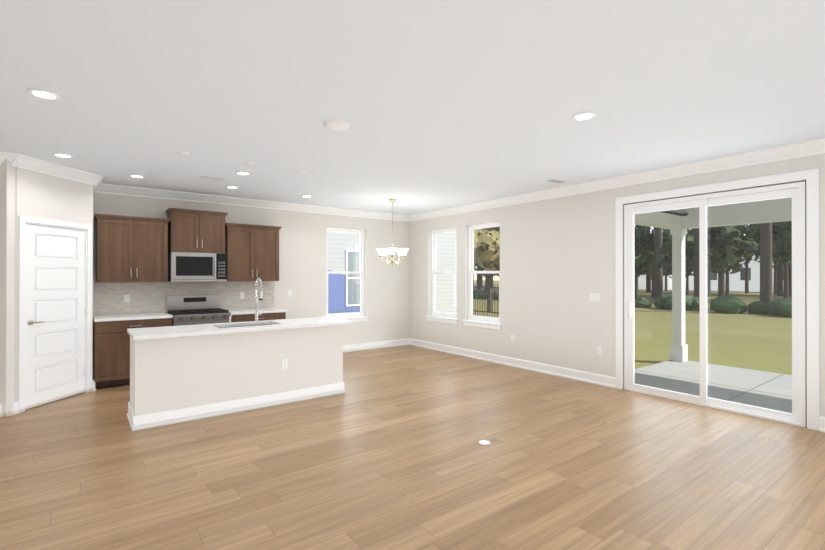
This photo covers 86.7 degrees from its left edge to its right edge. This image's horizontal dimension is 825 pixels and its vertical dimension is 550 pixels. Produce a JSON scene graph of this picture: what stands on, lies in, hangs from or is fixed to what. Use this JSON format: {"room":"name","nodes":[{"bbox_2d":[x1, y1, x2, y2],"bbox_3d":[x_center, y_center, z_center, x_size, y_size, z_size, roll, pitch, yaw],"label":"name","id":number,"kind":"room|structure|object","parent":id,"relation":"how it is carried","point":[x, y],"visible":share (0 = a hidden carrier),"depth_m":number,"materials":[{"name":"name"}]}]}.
{"room":"kitchen","nodes":[
{"label":"kitchen","id":0,"kind":"room"},
{"bbox_2d":[14,167,16,401],"bbox_3d":[-4.679,0.102,4.331,1.140,2.740,0.110,0,0,-37],"label":"wall","id":1,"kind":"structure","parent":0,"point":[15,332],"depth_m":4.62,"materials":[{"name":"white paint"}]},
{"bbox_2d":[0,158,92,416],"bbox_3d":[-4.200,0.104,5.062,0.110,2.740,1.042,0,0,8],"label":"wall","id":2,"kind":"structure","parent":0,"point":[43,196],"depth_m":4.65,"materials":[{"name":"white paint"}]},
{"bbox_2d":[25,224,84,409],"bbox_3d":[-4.139,0.453,5.104,0.094,2.018,0.754,0,0,8],"label":"pantry door","id":3,"kind":"structure","parent":2,"relation":"in","point":[54,313],"depth_m":5.07,"materials":[{"name":"white wood"}]},
{"bbox_2d":[18,216,91,412],"bbox_3d":[-4.184,0.420,5.104,0.128,2.107,0.894,0,0,8],"label":"door frame","id":4,"kind":"structure","parent":2,"relation":"attached to","point":[24,220],"depth_m":4.89,"materials":[{"name":"white wood"}]},
{"bbox_2d":[92,174,103,193],"bbox_3d":[-4.168,-1.202,5.778,0.095,0.125,0.519,0,0,-37],"label":"crown molding","id":5,"kind":"structure","parent":2,"relation":"attached to","point":[98,187],"depth_m":5.79,"materials":[{"name":"white wood"}]},
{"bbox_2d":[93,193,409,349],"bbox_3d":[-3.063,0.108,7.151,7.415,2.740,0.150,0,0,-37],"label":"wall","id":6,"kind":"structure","parent":0,"point":[302,256],"depth_m":8.04,"materials":[{"name":"white paint"}]},
{"bbox_2d":[94,214,169,281],"bbox_3d":[-3.940,-0.356,6.160,0.886,0.907,0.354,0,0,-37],"label":"upper cabinet","id":7,"kind":"object","parent":6,"relation":"attached to","point":[131,248],"visible":1,"depth_m":6.03,"materials":[{"name":"brown wood"}]},
{"bbox_2d":[93,281,273,315],"bbox_3d":[-3.403,0.352,6.793,2.538,0.501,0.010,0,0,-37],"label":"tile backsplash","id":8,"kind":"structure","parent":6,"relation":"attached to","point":[145,297],"depth_m":6.54,"materials":[{"name":"tile"}]},
{"bbox_2d":[124,294,129,302],"bbox_3d":[-4.093,0.336,6.262,0.070,0.115,0.008,0,0,-37],"label":"outlet","id":9,"kind":"object","parent":8,"relation":"attached to","point":[126,297],"visible":1,"depth_m":6.26,"materials":[{"name":"white plastic"}]},
{"bbox_2d":[165,208,227,252],"bbox_3d":[-3.276,-0.649,6.643,0.798,0.628,0.384,0,0,-37],"label":"upper cabinet","id":10,"kind":"object","parent":6,"relation":"attached to","point":[196,231],"visible":0.98,"depth_m":6.49,"materials":[{"name":"brown wood"}]},
{"bbox_2d":[168,252,226,281],"bbox_3d":[-3.258,-0.117,6.618,0.754,0.428,0.444,0,0,-37],"label":"microwave","id":11,"kind":"object","parent":10,"relation":"attached to","point":[190,267],"visible":1,"depth_m":6.45,"materials":[{"name":"silver metal"}]},
{"bbox_2d":[225,223,281,280],"bbox_3d":[-2.632,-0.353,7.146,0.879,0.907,0.354,0,0,-37],"label":"upper cabinet","id":12,"kind":"object","parent":6,"relation":"attached to","point":[251,251],"visible":0.81,"depth_m":7.00,"materials":[{"name":"brown wood"}]},
{"bbox_2d":[104,184,407,221],"bbox_3d":[-2.261,-1.199,7.606,5.340,0.125,0.095,0,0,-37],"label":"crown molding","id":13,"kind":"structure","parent":6,"relation":"attached to","point":[108,188],"depth_m":7.16,"materials":[{"name":"white wood"}]},
{"bbox_2d":[326,227,369,321],"bbox_3d":[-1.293,0.005,8.454,0.970,1.825,0.190,0,0,-37],"label":"window","id":14,"kind":"structure","parent":6,"relation":"in","point":[353,317],"depth_m":8.56,"materials":[{"name":"white plastic"}]},
{"bbox_2d":[343,338,408,352],"bbox_3d":[-1.222,1.413,8.423,2.870,0.135,0.030,0,0,-37],"label":"baseboard","id":15,"kind":"structure","parent":6,"relation":"attached to","point":[399,342],"depth_m":8.77,"materials":[{"name":"white wood"}]},
{"bbox_2d":[0,345,824,549],"bbox_3d":[0.015,1.530,3.188,7.565,0.120,10.180,0,0,-37],"label":"floor","id":16,"kind":"structure","parent":0,"point":[386,451],"depth_m":3.27,"materials":[{"name":"brown wood"}]},
{"bbox_2d":[93,318,171,388],"bbox_3d":[-3.865,1.037,6.051,0.881,0.877,0.634,0,0,-37],"label":"base cabinet","id":17,"kind":"object","parent":16,"relation":"on","point":[111,359],"visible":0.46,"depth_m":5.70,"materials":[{"name":"brown wood"}]},
{"bbox_2d":[93,308,287,321],"bbox_3d":[-3.212,0.580,6.547,2.528,0.036,0.611,0,0,-37],"label":"countertop","id":18,"kind":"structure","parent":17,"relation":"on","point":[102,318],"depth_m":6.05,"materials":[{"name":"white stone"}]},
{"bbox_2d":[167,294,230,325],"bbox_3d":[-3.175,0.894,6.506,0.758,1.165,0.721,0,0,-37],"label":"gas range","id":19,"kind":"object","parent":16,"relation":"on","point":[192,309],"visible":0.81,"depth_m":6.54,"materials":[{"name":"silver metal"}]},
{"bbox_2d":[127,325,345,430],"bbox_3d":[-1.925,1.042,5.041,2.261,0.863,0.628,0,0,-37],"label":"kitchen island","id":20,"kind":"object","parent":16,"relation":"on","point":[174,380],"visible":0.83,"depth_m":4.65,"materials":[{"name":"white paint"}]},
{"bbox_2d":[127,317,351,339],"bbox_3d":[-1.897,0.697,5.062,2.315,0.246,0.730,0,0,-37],"label":"island countertop","id":21,"kind":"structure","parent":20,"relation":"on","point":[176,331],"depth_m":4.81,"materials":[{"name":"white stone"}]},
{"bbox_2d":[254,278,264,321],"bbox_3d":[-1.847,0.302,5.355,0.132,0.543,0.218,0,0,-37],"label":"faucet","id":22,"kind":"object","parent":21,"relation":"on","point":[261,298],"visible":1,"depth_m":5.38,"materials":[{"name":"silver metal"}]},
{"bbox_2d":[282,359,287,368],"bbox_3d":[-1.469,1.024,5.021,0.070,0.115,0.008,0,0,-37],"label":"outlet","id":23,"kind":"object","parent":20,"relation":"attached to","point":[284,363],"visible":1,"depth_m":5.02,"materials":[{"name":"white plastic"}]},
{"bbox_2d":[231,312,285,321],"bbox_3d":[-2.558,1.039,7.036,0.854,0.877,0.634,0,0,-37],"label":"base cabinet","id":24,"kind":"object","parent":16,"relation":"on","point":[261,317],"visible":0.17,"depth_m":6.81,"materials":[{"name":"brown wood"}]},
{"bbox_2d":[479,440,489,444],"bbox_3d":[0.631,1.467,3.828,0.100,0.008,0.100,0,0,-37],"label":"electrical outlet cover","id":25,"kind":"object","parent":16,"relation":"on","point":[483,442],"visible":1,"depth_m":3.82,"materials":[{"name":"white plastic"}]},
{"bbox_2d":[0,0,824,214],"bbox_3d":[0.015,-1.330,3.194,7.565,0.120,10.180,0,0,-37],"label":"ceiling","id":26,"kind":"structure","parent":0,"point":[445,103],"depth_m":3.01,"materials":[{"name":"white paint"}]},
{"bbox_2d":[27,88,60,99],"bbox_3d":[-2.583,-1.265,3.065,0.184,0.011,0.184,0,0,-37],"label":"recessed light","id":27,"kind":"object","parent":26,"relation":"in","point":[44,94],"visible":1,"depth_m":3.06,"materials":[{"name":"white glass"}]},
{"bbox_2d":[52,153,73,157],"bbox_3d":[-3.692,-1.262,4.620,0.184,0.011,0.184,0,0,-37],"label":"recessed light","id":28,"kind":"object","parent":26,"relation":"in","point":[62,155],"visible":1,"depth_m":4.62,"materials":[{"name":"white"}]},
{"bbox_2d":[129,174,144,177],"bbox_3d":[-3.521,-1.260,5.589,0.184,0.011,0.184,0,0,-37],"label":"recessed light","id":29,"kind":"object","parent":26,"relation":"in","point":[136,176],"visible":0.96,"depth_m":5.59,"materials":[{"name":"white"}]},
{"bbox_2d":[178,151,188,154],"bbox_3d":[-2.376,-1.264,4.535,0.110,0.008,0.110,0,0,-37],"label":"recessed light","id":30,"kind":"object","parent":26,"relation":"in","point":[183,153],"visible":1,"depth_m":4.53,"materials":[{"name":"white plastic"}]},
{"bbox_2d":[198,175,226,180],"bbox_3d":[-2.605,-1.260,5.703,0.320,0.008,0.170,0,0,-37],"label":"ceiling vent","id":31,"kind":"object","parent":26,"relation":"in","point":[212,178],"visible":1,"depth_m":5.69,"materials":[{"name":"white plastic"}]},
{"bbox_2d":[226,186,238,188],"bbox_3d":[-2.588,-1.258,6.279,0.184,0.011,0.184,0,0,-37],"label":"recessed light","id":32,"kind":"object","parent":26,"relation":"in","point":[233,187],"visible":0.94,"depth_m":6.28,"materials":[{"name":"white"}]},
{"bbox_2d":[235,171,250,174],"bbox_3d":[-2.102,-1.260,5.418,0.184,0.011,0.184,0,0,-37],"label":"recessed light","id":33,"kind":"object","parent":26,"relation":"in","point":[242,173],"visible":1,"depth_m":5.41,"materials":[{"name":"white"}]},
{"bbox_2d":[324,119,349,130],"bbox_3d":[-0.634,-1.254,3.669,0.210,0.030,0.210,0,0,-37],"label":"smoke detector","id":34,"kind":"object","parent":26,"relation":"attached to","point":[336,125],"visible":1,"depth_m":3.62,"materials":[{"name":"white plastic"}]},
{"bbox_2d":[377,199,407,266],"bbox_3d":[-0.342,-0.699,7.318,0.550,1.125,0.531,0,0,-37],"label":"chandelier","id":35,"kind":"object","parent":26,"relation":"hanging from","point":[401,252],"visible":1,"depth_m":7.26,"materials":[{"name":"white glass"}]},
{"bbox_2d":[544,178,568,183],"bbox_3d":[1.933,-1.260,5.879,0.320,0.008,0.170,0,0,-37],"label":"ceiling vent","id":36,"kind":"object","parent":26,"relation":"in","point":[557,181],"visible":0.98,"depth_m":5.87,"materials":[{"name":"white plastic"}]},
{"bbox_2d":[572,112,595,120],"bbox_3d":[1.368,-1.264,3.488,0.184,0.011,0.184,0,0,-37],"label":"recessed light","id":37,"kind":"object","parent":26,"relation":"in","point":[582,116],"visible":1,"depth_m":3.49,"materials":[{"name":"white"}]},
{"bbox_2d":[410,153,824,416],"bbox_3d":[2.976,0.104,5.423,0.150,2.740,10.180,0,0,-37],"label":"wall","id":38,"kind":"structure","parent":0,"point":[557,260],"depth_m":6.43,"materials":[{"name":"white paint"}]},
{"bbox_2d":[425,227,457,323],"bbox_3d":[0.612,0.005,8.518,0.190,1.825,0.930,0,0,-37],"label":"window","id":39,"kind":"structure","parent":38,"relation":"in","point":[445,317],"depth_m":8.69,"materials":[{"name":"white plastic"}]},
{"bbox_2d":[462,221,501,329],"bbox_3d":[1.253,0.004,7.668,0.190,1.825,0.920,0,0,-37],"label":"window","id":40,"kind":"structure","parent":38,"relation":"in","point":[484,321],"depth_m":7.81,"materials":[{"name":"white plastic"}]},
{"bbox_2d":[409,338,615,387],"bbox_3d":[1.291,1.411,7.506,0.030,0.135,4.520,0,0,-37],"label":"baseboard","id":41,"kind":"structure","parent":38,"relation":"attached to","point":[597,379],"depth_m":6.87,"materials":[{"name":"white wood"}]},
{"bbox_2d":[589,293,599,301],"bbox_3d":[2.478,0.305,5.949,0.010,0.115,0.162,0,0,-37],"label":"light switch","id":42,"kind":"object","parent":38,"relation":"attached to","point":[594,297],"visible":1,"depth_m":5.95,"materials":[{"name":"white plastic"}]},
{"bbox_2d":[597,346,601,354],"bbox_3d":[2.521,1.015,5.892,0.008,0.115,0.070,0,0,-37],"label":"outlet","id":43,"kind":"object","parent":38,"relation":"attached to","point":[599,350],"visible":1,"depth_m":5.89,"materials":[{"name":"white plastic"}]},
{"bbox_2d":[408,138,824,221],"bbox_3d":[2.878,-1.203,5.352,0.095,0.125,9.880,0,0,-37],"label":"crown molding","id":44,"kind":"structure","parent":38,"relation":"attached to","point":[795,150],"depth_m":5.27,"materials":[{"name":"white wood"}]},
{"bbox_2d":[624,181,806,426],"bbox_3d":[3.292,0.284,4.950,0.120,2.376,1.769,0,0,-37],"label":"door","id":45,"kind":"structure","parent":38,"relation":"in","point":[796,192],"depth_m":4.80,"materials":[{"name":"clear glass"}]},
{"bbox_2d":[615,168,819,430],"bbox_3d":[3.309,0.233,4.963,0.170,2.480,1.975,0,0,-37],"label":"door frame","id":46,"kind":"structure","parent":38,"relation":"attached to","point":[811,177],"depth_m":4.19,"materials":[{"name":"white wood"}]},
{"bbox_2d":[819,416,824,431],"bbox_3d":[4.840,1.401,2.795,0.030,0.135,3.325,0,0,-37],"label":"baseboard","id":47,"kind":"structure","parent":38,"relation":"attached to","point":[821,419],"depth_m":4.11,"materials":[{"name":"white wood"}]},
{"label":"outside","id":48,"kind":"structure","parent":0,"visible":0},
{"bbox_2d":[473,280,791,374],"bbox_3d":[5.905,1.831,42.010,180.000,0.240,180.000,0,0,-37],"label":"ground","id":49,"kind":"structure","parent":48,"point":[728,361],"depth_m":11.90,"materials":[{"name":"green plant"}]},
{"bbox_2d":[328,231,456,313],"bbox_3d":[-5.077,-2.953,16.215,10.200,9.300,10.800,0,0,-37],"label":"neighbor house","id":50,"kind":"structure","parent":49,"relation":"on","point":[439,286],"depth_m":12.48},
{"bbox_2d":[477,266,480,289],"bbox_3d":[8.154,-7.647,50.895,3.841,18.754,5.007,0,0,-37],"label":"tree","id":51,"kind":"object","parent":49,"relation":"on","point":[479,281],"depth_m":51.24,"materials":[{"name":"brown plant"}]},
{"bbox_2d":[473,263,484,289],"bbox_3d":[6.066,-1.193,43.701,4.487,5.815,3.231,0,0,-37],"label":"tree","id":52,"kind":"object","parent":49,"relation":"on","point":[476,264],"depth_m":43.35,"materials":[{"name":"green plant"}]},
{"bbox_2d":[473,283,498,317],"bbox_3d":[-2.643,0.941,22.780,0.060,1.460,20.430,0,0,-37],"label":"fence","id":53,"kind":"object","parent":49,"relation":"on","point":[482,311],"depth_m":15.70,"materials":[{"name":"black metal"}]},
{"bbox_2d":[485,261,487,291],"bbox_3d":[6.494,-8.337,36.723,6.192,20.074,5.078,0,0,-37],"label":"tree","id":54,"kind":"object","parent":49,"relation":"on","point":[486,279],"depth_m":37.19,"materials":[{"name":"brown plant"}]},
{"bbox_2d":[474,227,499,311],"bbox_3d":[3.381,-0.954,19.786,4.659,5.237,4.080,0,0,-37],"label":"tree","id":55,"kind":"object","parent":49,"relation":"on","point":[492,242],"depth_m":18.42,"materials":[{"name":"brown plant"}]},
{"bbox_2d":[473,290,791,317],"bbox_3d":[6.199,1.368,29.653,2.033,1.052,57.311,0,0,-37],"label":"bushes","id":56,"kind":"object","parent":49,"relation":"on","point":[724,305],"depth_m":18.81,"materials":[{"name":"green plant"}]},
{"bbox_2d":[634,252,651,293],"bbox_3d":[19.965,-0.382,38.579,2.386,4.172,3.089,0,0,-37],"label":"tree","id":57,"kind":"object","parent":49,"relation":"on","point":[640,272],"depth_m":38.07,"materials":[{"name":"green plant"}]},
{"bbox_2d":[646,228,650,292],"bbox_3d":[23.142,-7.024,42.120,5.202,17.470,4.649,0,0,-37],"label":"tree","id":58,"kind":"object","parent":49,"relation":"on","point":[648,281],"depth_m":42.53,"materials":[{"name":"brown plant"}]},
{"bbox_2d":[634,225,669,298],"bbox_3d":[15.659,-1.102,30.505,3.459,5.578,3.196,0,0,-37],"label":"tree","id":59,"kind":"object","parent":49,"relation":"on","point":[647,262],"depth_m":30.22,"materials":[{"name":"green plant"}]},
{"bbox_2d":[634,228,671,297],"bbox_3d":[17.858,-0.927,32.251,3.773,5.234,3.560,0,0,-37],"label":"tree","id":60,"kind":"object","parent":49,"relation":"on","point":[666,231],"depth_m":31.72,"materials":[{"name":"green plant"}]},
{"bbox_2d":[654,227,662,299],"bbox_3d":[15.224,-9.620,28.940,5.685,22.607,5.673,0,0,-37],"label":"tree","id":61,"kind":"object","parent":49,"relation":"on","point":[657,243],"depth_m":28.81,"materials":[{"name":"brown plant"}]},
{"bbox_2d":[656,235,717,277],"bbox_3d":[15.710,-0.332,25.302,2.281,4.017,3.056,0,0,-37],"label":"tree","id":62,"kind":"object","parent":49,"relation":"on","point":[669,261],"depth_m":25.21,"materials":[{"name":"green plant"}]},
{"bbox_2d":[668,233,711,295],"bbox_3d":[20.970,-0.788,33.454,2.477,4.963,3.754,0,0,-37],"label":"tree","id":63,"kind":"object","parent":49,"relation":"on","point":[688,272],"depth_m":33.37,"materials":[{"name":"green plant"}]},
{"bbox_2d":[694,228,699,297],"bbox_3d":[15.435,-8.589,24.343,4.826,20.526,5.980,0,0,-37],"label":"tree","id":64,"kind":"object","parent":49,"relation":"on","point":[696,270],"depth_m":24.38,"materials":[{"name":"brown plant"}]},
{"bbox_2d":[638,255,783,291],"bbox_3d":[34.106,-1.282,50.120,8.000,6.100,23.800,0,0,-37],"label":"house","id":65,"kind":"structure","parent":49,"relation":"on","point":[733,283],"depth_m":44.72,"materials":[{"name":"white"}]},
{"bbox_2d":[688,230,741,296],"bbox_3d":[23.358,-1.449,34.450,4.443,6.289,4.332,0,0,-37],"label":"tree","id":66,"kind":"object","parent":49,"relation":"on","point":[709,275],"depth_m":34.22,"materials":[{"name":"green plant"}]},
{"bbox_2d":[718,272,724,295],"bbox_3d":[25.197,-8.069,34.855,4.111,19.529,5.990,0,0,-37],"label":"tree","id":67,"kind":"object","parent":49,"relation":"on","point":[721,284],"depth_m":34.45,"materials":[{"name":"brown plant"}]},
{"bbox_2d":[692,225,758,295],"bbox_3d":[18.076,-0.815,25.184,2.984,4.982,3.346,0,0,-37],"label":"tree","id":68,"kind":"object","parent":49,"relation":"on","point":[721,249],"depth_m":24.86,"materials":[{"name":"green plant"}]},
{"bbox_2d":[709,224,759,293],"bbox_3d":[31.075,-2.439,41.019,6.084,8.296,5.907,0,0,-37],"label":"tree","id":69,"kind":"object","parent":49,"relation":"on","point":[747,229],"depth_m":40.01,"materials":[{"name":"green plant"}]},
{"bbox_2d":[760,222,772,303],"bbox_3d":[17.966,-9.271,21.049,6.110,21.877,5.331,0,0,-37],"label":"tree","id":70,"kind":"object","parent":49,"relation":"on","point":[766,298],"depth_m":21.45,"materials":[{"name":"brown plant"}]},
{"bbox_2d":[754,254,783,294],"bbox_3d":[31.825,-1.951,37.145,4.654,7.304,4.546,0,0,-37],"label":"tree","id":71,"kind":"object","parent":49,"relation":"on","point":[774,266],"depth_m":37.50,"materials":[{"name":"brown plant"}]},
{"bbox_2d":[751,224,791,266],"bbox_3d":[24.452,-1.722,27.865,4.398,6.808,4.597,0,0,-37],"label":"tree","id":72,"kind":"object","parent":49,"relation":"on","point":[755,235],"depth_m":28.52,"materials":[{"name":"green plant"}]},
{"bbox_2d":[751,221,791,297],"bbox_3d":[21.888,-1.450,25.428,3.559,6.254,3.492,0,0,-37],"label":"tree","id":73,"kind":"object","parent":49,"relation":"on","point":[787,233],"depth_m":25.41,"materials":[{"name":"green plant"}]},
{"bbox_2d":[777,257,782,295],"bbox_3d":[29.639,-7.131,35.805,5.889,17.658,3.485,0,0,-37],"label":"tree","id":74,"kind":"object","parent":49,"relation":"on","point":[780,289],"depth_m":35.36,"materials":[{"name":"brown plant"}]},
{"bbox_2d":[788,263,791,296],"bbox_3d":[27.937,-7.469,31.592,4.385,18.316,5.821,0,0,-37],"label":"tree","id":75,"kind":"object","parent":49,"relation":"on","point":[789,278],"depth_m":31.38,"materials":[{"name":"brown plant"}]},
{"bbox_2d":[635,360,791,412],"bbox_3d":[6.260,1.670,3.849,3.204,0.202,8.620,0,0,-37],"label":"porch","id":76,"kind":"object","parent":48,"point":[738,374],"depth_m":6.41,"materials":[{"name":"concrete"}]},
{"bbox_2d":[670,228,687,361],"bbox_3d":[4.920,0.365,8.076,0.220,2.430,0.220,0,0,-37],"label":"porch column","id":77,"kind":"structure","parent":76,"relation":"on","point":[680,282],"depth_m":8.02,"materials":[{"name":"white paint"}]},
{"bbox_2d":[634,197,791,228],"bbox_3d":[6.261,-1.184,3.888,3.244,0.650,9.270,0,0,-37],"label":"porch ceiling","id":78,"kind":"structure","parent":77,"relation":"on","point":[768,213],"depth_m":7.31,"materials":[{"name":"white paint"}]}
]}

